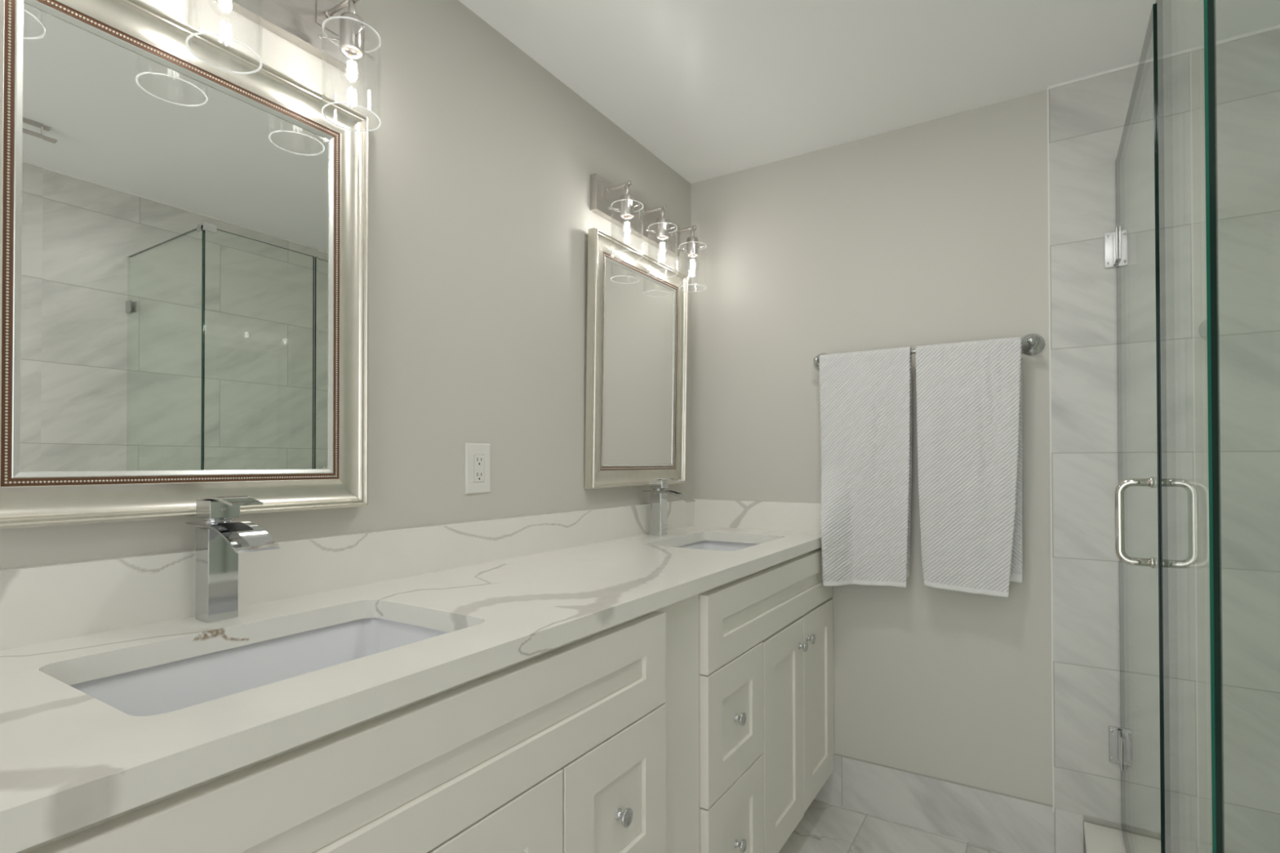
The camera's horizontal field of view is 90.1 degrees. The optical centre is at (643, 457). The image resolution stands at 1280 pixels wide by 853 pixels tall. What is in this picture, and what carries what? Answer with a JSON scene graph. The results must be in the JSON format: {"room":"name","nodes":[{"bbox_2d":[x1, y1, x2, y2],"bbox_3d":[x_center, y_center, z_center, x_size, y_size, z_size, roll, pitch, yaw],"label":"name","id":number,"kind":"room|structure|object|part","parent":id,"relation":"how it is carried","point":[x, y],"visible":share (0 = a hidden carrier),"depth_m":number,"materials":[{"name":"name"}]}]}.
{"room":"bathroom","nodes":[
{"label":"bathroom","id":0,"kind":"room"},
{"bbox_2d":[0,0,691,569],"bbox_3d":[-0.838,0.045,0.942,0.100,2.450,3.900,0,-1,32],"label":"wall","id":1,"kind":"structure","parent":0,"point":[482,161],"depth_m":1.51,"materials":[{"name":"paint"}]},
{"bbox_2d":[0,0,368,529],"bbox_3d":[-0.706,-0.292,1.026,0.032,0.772,0.576,0,-1,32],"label":"framed mirror","id":2,"kind":"object","parent":1,"relation":"attached to","point":[184,238],"visible":1,"depth_m":0.99,"materials":[{"name":"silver metal"}]},
{"bbox_2d":[186,0,381,131],"bbox_3d":[-0.659,-0.742,0.994,0.155,0.251,0.528,0,-1,32],"label":"vanity light","id":3,"kind":"object","parent":1,"relation":"attached to","point":[325,29],"visible":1,"depth_m":1.15,"materials":[{"name":"silver metal"}]},
{"bbox_3d":[-0.640,-0.692,0.979,0.098,0.152,0.098,0,-1,32],"label":"lamp shade","id":4,"kind":"part","parent":3,"relation":"part of","materials":[{"name":"clear glass"}]},
{"bbox_2d":[208,0,242,19],"bbox_3d":[-0.631,-0.737,0.982,0.095,0.122,0.095,0,-1,32],"label":"socket","id":5,"kind":"object","parent":3,"relation":"attached to","point":[228,3],"depth_m":0.98,"materials":[{"name":"silver metal"}]},
{"bbox_3d":[-0.555,-0.824,1.176,0.092,0.060,0.044,0,-1,32],"label":"arm","id":6,"kind":"part","parent":3,"relation":"part of","materials":[{"name":"silver metal"}]},
{"bbox_2d":[318,12,373,87],"bbox_3d":[-0.519,-0.735,1.161,0.095,0.122,0.095,0,-1,32],"label":"socket","id":7,"kind":"object","parent":3,"relation":"attached to","point":[351,39],"depth_m":1.14,"materials":[{"name":"silver metal"}]},
{"bbox_3d":[-0.528,-0.691,1.158,0.098,0.152,0.098,0,-1,32],"label":"lamp shade","id":8,"kind":"part","parent":3,"relation":"part of","materials":[{"name":"clear glass"}]},
{"bbox_2d":[0,498,694,650],"bbox_3d":[-0.377,0.204,1.559,0.019,0.102,2.159,0,-1,32],"label":"backsplash","id":9,"kind":"structure","parent":1,"relation":"attached to","point":[39,604],"depth_m":1.13,"materials":[{"name":"stone"}]},
{"bbox_2d":[465,443,489,493],"bbox_3d":[-0.397,0.027,1.542,0.007,0.121,0.079,0,-1,32],"label":"wall outlet","id":10,"kind":"object","parent":1,"relation":"attached to","point":[477,455],"visible":1,"depth_m":1.54,"materials":[{"name":"white plastic"}]},
{"bbox_2d":[474,454,484,482],"bbox_3d":[-0.396,0.027,1.541,0.003,0.065,0.031,0,-1,32],"label":"receptacle","id":11,"kind":"object","parent":10,"relation":"attached to","point":[478,459],"depth_m":1.54,"materials":[{"name":"white plastic"}]},
{"bbox_2d":[584,227,688,488],"bbox_3d":[-0.002,-0.290,2.134,0.033,0.772,0.576,1,0,32],"label":"framed mirror","id":12,"kind":"object","parent":1,"relation":"attached to","point":[637,322],"visible":0.99,"depth_m":2.09,"materials":[{"name":"silver metal"}]},
{"bbox_2d":[602,260,674,463],"bbox_3d":[-0.006,-0.290,2.137,0.003,0.627,0.431,1,0,32],"label":"mirror glass","id":13,"kind":"object","parent":12,"relation":"attached to","point":[637,403],"depth_m":2.11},
{"bbox_3d":[-0.002,-0.290,2.135,0.003,0.663,0.468,1,0,32],"label":"beaded trim","id":14,"kind":"part","parent":12,"relation":"part of","materials":[{"name":"brown metal"}]},
{"bbox_2d":[590,173,706,292],"bbox_3d":[0.046,-0.729,2.117,0.155,0.251,0.528,0,-1,32],"label":"vanity light","id":15,"kind":"object","parent":1,"relation":"attached to","point":[608,201],"visible":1,"depth_m":2.08,"materials":[{"name":"silver metal"}]},
{"bbox_3d":[-0.074,-0.814,1.941,0.092,0.060,0.044,0,-1,32],"label":"arm","id":16,"kind":"part","parent":15,"relation":"part of","materials":[{"name":"silver metal"}]},
{"bbox_2d":[608,194,639,233],"bbox_3d":[-0.038,-0.725,1.925,0.095,0.122,0.095,0,-1,32],"label":"socket","id":17,"kind":"object","parent":15,"relation":"attached to","point":[627,211],"depth_m":1.91,"materials":[{"name":"silver metal"}]},
{"bbox_3d":[-0.048,-0.681,1.923,0.098,0.152,0.098,0,-1,32],"label":"lamp shade","id":18,"kind":"part","parent":15,"relation":"part of","materials":[{"name":"clear glass"}]},
{"bbox_3d":[0.038,-0.812,2.120,0.092,0.060,0.044,0,-1,32],"label":"arm","id":19,"kind":"part","parent":15,"relation":"part of","materials":[{"name":"silver metal"}]},
{"bbox_2d":[645,217,675,256],"bbox_3d":[0.074,-0.724,2.105,0.095,0.122,0.095,0,-1,32],"label":"shade","id":20,"kind":"object","parent":15,"relation":"attached to","point":[662,223],"depth_m":2.09,"materials":[{"name":"clear glass"}]},
{"bbox_3d":[0.065,-0.680,2.102,0.098,0.152,0.098,0,-1,32],"label":"lamp shade","id":21,"kind":"part","parent":15,"relation":"part of","materials":[{"name":"clear glass"}]},
{"bbox_3d":[0.150,-0.811,2.299,0.092,0.060,0.044,0,-1,32],"label":"arm","id":22,"kind":"part","parent":15,"relation":"part of","materials":[{"name":"silver metal"}]},
{"bbox_2d":[677,236,704,272],"bbox_3d":[0.187,-0.722,2.284,0.095,0.122,0.095,0,-1,32],"label":"shade","id":23,"kind":"object","parent":15,"relation":"attached to","point":[691,242],"depth_m":2.27,"materials":[{"name":"clear glass"}]},
{"bbox_3d":[0.177,-0.678,2.281,0.098,0.152,0.098,0,-1,32],"label":"lamp shade","id":24,"kind":"part","parent":15,"relation":"part of","materials":[{"name":"clear glass"}]},
{"bbox_2d":[458,0,1279,183],"bbox_3d":[0.037,-1.137,0.403,1.970,0.100,3.700,0,-1,32],"label":"ceiling","id":25,"kind":"structure","parent":0,"point":[711,89],"depth_m":1.71,"materials":[{"name":"paint"}]},
{"bbox_2d":[778,798,1006,852],"bbox_3d":[0.041,1.213,0.380,1.970,0.100,3.700,0,-1,32],"label":"floor","id":26,"kind":"structure","parent":0,"point":[824,827],"depth_m":1.98,"materials":[{"name":"tile"}]},
{"bbox_2d":[15,593,699,852],"bbox_3d":[-0.384,0.726,1.006,0.548,0.888,1.162,0,-1,32],"label":"vanity cabinet","id":27,"kind":"object","parent":26,"relation":"on","point":[589,744],"visible":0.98,"depth_m":0.85,"materials":[{"name":"paint"}]},
{"bbox_2d":[0,525,821,852],"bbox_3d":[-0.153,0.269,1.418,0.549,0.032,2.159,0,-1,32],"label":"countertop","id":28,"kind":"structure","parent":27,"relation":"on","point":[71,760],"depth_m":0.80,"materials":[{"name":"stone"}]},
{"bbox_2d":[186,495,279,622],"bbox_3d":[-0.630,0.154,0.972,0.174,0.191,0.060,0,-1,32],"label":"waterfall faucet","id":29,"kind":"object","parent":28,"relation":"on","point":[220,539],"visible":1,"depth_m":0.97,"materials":[{"name":"silver metal"}]},
{"bbox_3d":[-0.659,0.079,0.991,0.045,0.028,0.043,0,-1,32],"label":"handle","id":30,"kind":"part","parent":29,"relation":"part of","materials":[{"name":"silver metal"}]},
{"bbox_3d":[-0.625,0.065,0.970,0.097,0.013,0.043,0,-1,32],"label":"lever","id":31,"kind":"part","parent":29,"relation":"part of","materials":[{"name":"silver metal"}]},
{"bbox_3d":[-0.630,0.118,0.973,0.174,0.037,0.060,0,-1,32],"label":"spout","id":32,"kind":"part","parent":29,"relation":"part of","materials":[{"name":"silver metal"}]},
{"bbox_2d":[69,617,448,715],"bbox_3d":[-0.476,0.357,0.865,0.356,0.152,0.505,0,-1,32],"label":"undermount sink","id":33,"kind":"object","parent":28,"relation":"in","point":[167,687],"visible":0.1,"depth_m":0.96,"materials":[{"name":"white ceramic"}]},
{"bbox_2d":[642,477,695,536],"bbox_3d":[0.084,0.164,2.109,0.174,0.191,0.060,0,-1,32],"label":"waterfall faucet","id":34,"kind":"object","parent":28,"relation":"on","point":[658,500],"visible":1,"depth_m":2.11,"materials":[{"name":"silver metal"}]},
{"bbox_3d":[0.054,0.089,2.128,0.045,0.028,0.043,0,-1,32],"label":"handle","id":35,"kind":"part","parent":34,"relation":"part of","materials":[{"name":"silver metal"}]},
{"bbox_3d":[0.084,0.128,2.109,0.174,0.037,0.060,0,-1,32],"label":"spout","id":36,"kind":"part","parent":34,"relation":"part of","materials":[{"name":"silver metal"}]},
{"bbox_3d":[0.088,0.075,2.107,0.097,0.013,0.043,0,-1,32],"label":"lever","id":37,"kind":"part","parent":34,"relation":"part of","materials":[{"name":"silver metal"}]},
{"bbox_2d":[677,540,759,551],"bbox_3d":[0.231,0.366,1.991,0.356,0.152,0.505,0,-1,32],"label":"undermount sink","id":38,"kind":"object","parent":28,"relation":"in","point":[705,544],"visible":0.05,"depth_m":2.22,"materials":[{"name":"white ceramic"}]},
{"bbox_3d":[-0.215,0.760,0.821,0.020,0.588,0.328,0,-1,32],"label":"door","id":39,"kind":"part","parent":27,"relation":"part of","materials":[{"name":"paint"}]},
{"bbox_3d":[-0.045,0.610,1.093,0.020,0.283,0.304,0,-1,32],"label":"drawer","id":40,"kind":"part","parent":27,"relation":"part of","materials":[{"name":"paint"}]},
{"bbox_3d":[-0.034,0.610,1.086,0.022,0.031,0.031,0,-1,32],"label":"knob","id":41,"kind":"part","parent":27,"relation":"part of","materials":[{"name":"silver metal"}]},
{"bbox_2d":[698,547,833,852],"bbox_3d":[0.182,0.734,1.907,0.548,0.888,0.964,0,-1,32],"label":"vanity cabinet","id":42,"kind":"object","parent":26,"relation":"on","point":[766,636],"visible":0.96,"depth_m":1.64,"materials":[{"name":"paint"}]},
{"bbox_3d":[0.216,0.614,1.509,0.020,0.283,0.319,0,-1,32],"label":"drawer","id":43,"kind":"part","parent":42,"relation":"part of","materials":[{"name":"paint"}]},
{"bbox_3d":[0.217,0.910,1.506,0.020,0.302,0.319,0,-1,32],"label":"drawer","id":44,"kind":"part","parent":42,"relation":"part of","materials":[{"name":"paint"}]},
{"bbox_3d":[0.227,0.614,1.502,0.022,0.031,0.031,0,-1,32],"label":"knob","id":45,"kind":"part","parent":42,"relation":"part of","materials":[{"name":"silver metal"}]},
{"bbox_3d":[0.228,0.910,1.499,0.022,0.031,0.031,0,-1,32],"label":"knob","id":46,"kind":"part","parent":42,"relation":"part of","materials":[{"name":"silver metal"}]},
{"bbox_3d":[0.388,0.773,1.781,0.020,0.589,0.316,0,-1,32],"label":"door","id":47,"kind":"part","parent":42,"relation":"part of","materials":[{"name":"paint"}]},
{"bbox_3d":[0.469,0.555,1.873,0.022,0.031,0.031,0,-1,32],"label":"knob","id":48,"kind":"part","parent":42,"relation":"part of","materials":[{"name":"silver metal"}]},
{"bbox_3d":[0.507,0.549,1.933,0.022,0.031,0.031,0,-1,32],"label":"knob","id":49,"kind":"part","parent":42,"relation":"part of","materials":[{"name":"silver metal"}]},
{"bbox_3d":[0.558,0.773,2.051,0.020,0.584,0.316,0,-1,32],"label":"door","id":50,"kind":"part","parent":42,"relation":"part of","materials":[{"name":"paint"}]},
{"bbox_2d":[1084,821,1126,852],"bbox_3d":[1.222,1.093,1.090,0.721,0.150,1.218,0,-1,32],"label":"shower curb","id":51,"kind":"object","parent":26,"relation":"on","point":[1098,838],"visible":0.6,"depth_m":1.71,"materials":[{"name":"stone"}]},
{"bbox_2d":[1155,0,1222,852],"bbox_3d":[0.821,0.092,0.971,0.016,1.849,0.401,0,-1,32],"label":"glass panel","id":52,"kind":"object","parent":51,"relation":"on","point":[1162,6],"visible":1,"depth_m":0.81,"materials":[{"name":"teal"}]},
{"bbox_2d":[1213,0,1224,852],"bbox_3d":[0.989,0.088,0.638,0.622,1.849,0.022,0,-1,32],"label":"glass panel","id":53,"kind":"object","parent":51,"relation":"on","point":[1214,0],"visible":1,"depth_m":0.80,"materials":[{"name":"teal"}]},
{"bbox_2d":[690,28,1279,852],"bbox_3d":[1.088,0.051,1.968,2.070,2.450,0.112,0,-1,32],"label":"wall","id":54,"kind":"structure","parent":0,"point":[935,231],"depth_m":1.87,"materials":[{"name":"paint"}]},
{"bbox_2d":[693,498,821,533],"bbox_3d":[0.424,0.210,2.320,0.528,0.102,0.019,0,-1,32],"label":"backsplash","id":55,"kind":"structure","parent":54,"relation":"attached to","point":[802,517],"depth_m":2.31,"materials":[{"name":"stone"}]},
{"bbox_2d":[813,333,1044,371],"bbox_3d":[0.862,-0.330,2.012,0.684,0.065,0.084,0,-1,32],"label":"towel bar","id":56,"kind":"object","parent":54,"relation":"attached to","point":[1032,344],"visible":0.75,"depth_m":1.87,"materials":[{"name":"silver metal"}]},
{"bbox_3d":[0.600,-0.328,2.176,0.065,0.065,0.084,0,-1,32],"label":"post","id":57,"kind":"part","parent":56,"relation":"part of","materials":[{"name":"silver metal"}]},
{"bbox_2d":[818,346,911,587],"bbox_3d":[0.697,0.033,2.035,0.284,0.754,0.131,0,-1,32],"label":"towel","id":58,"kind":"object","parent":56,"relation":"hanging from","point":[865,397],"visible":1,"depth_m":2.04,"materials":[{"name":"white fabric"}]},
{"bbox_2d":[915,336,1022,597],"bbox_3d":[0.969,0.028,1.907,0.282,0.749,0.058,0,-1,32],"label":"towel","id":59,"kind":"object","parent":56,"relation":"hanging from","point":[969,393],"visible":1,"depth_m":1.89,"materials":[{"name":"white fabric"}]},
{"bbox_3d":[1.124,-0.332,1.847,0.065,0.065,0.084,0,-1,32],"label":"post","id":60,"kind":"part","parent":56,"relation":"part of","materials":[{"name":"silver metal"}]},
{"bbox_2d":[814,753,1083,852],"bbox_3d":[0.716,1.095,2.136,1.248,0.168,0.010,0,-1,32],"label":"baseboard","id":61,"kind":"structure","parent":54,"relation":"attached to","point":[1002,822],"depth_m":1.98,"materials":[{"name":"tile"}]},
{"bbox_2d":[1047,87,1053,812],"bbox_3d":[1.181,-0.027,1.851,0.004,2.095,0.012,0,-1,32],"label":"trim","id":62,"kind":"structure","parent":54,"relation":"attached to","point":[1047,87],"depth_m":1.85,"materials":[{"name":"white"}]},
{"bbox_2d":[1104,3,1201,852],"bbox_3d":[1.122,0.096,1.453,0.127,1.830,0.724,0,-1,32],"label":"shower door","id":63,"kind":"structure","parent":54,"relation":"attached to","point":[1136,746],"depth_m":1.34,"materials":[{"name":"clear glass"}]},
{"bbox_3d":[1.121,0.096,1.451,0.010,1.830,0.719,0,-1,32],"label":"glass pane","id":64,"kind":"part","parent":63,"relation":"part of","materials":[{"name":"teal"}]},
{"bbox_3d":[0.959,0.122,1.192,0.127,0.171,0.021,0,-1,32],"label":"door handle","id":65,"kind":"part","parent":63,"relation":"part of","materials":[{"name":"silver metal"}]},
{"bbox_2d":[1048,25,1279,89],"bbox_3d":[0.533,-1.087,0.084,0.792,0.007,3.688,0,-1,32],"label":"trim","id":66,"kind":"structure","parent":54,"relation":"attached to","point":[1277,27],"depth_m":1.70,"materials":[{"name":"white"}]}
]}

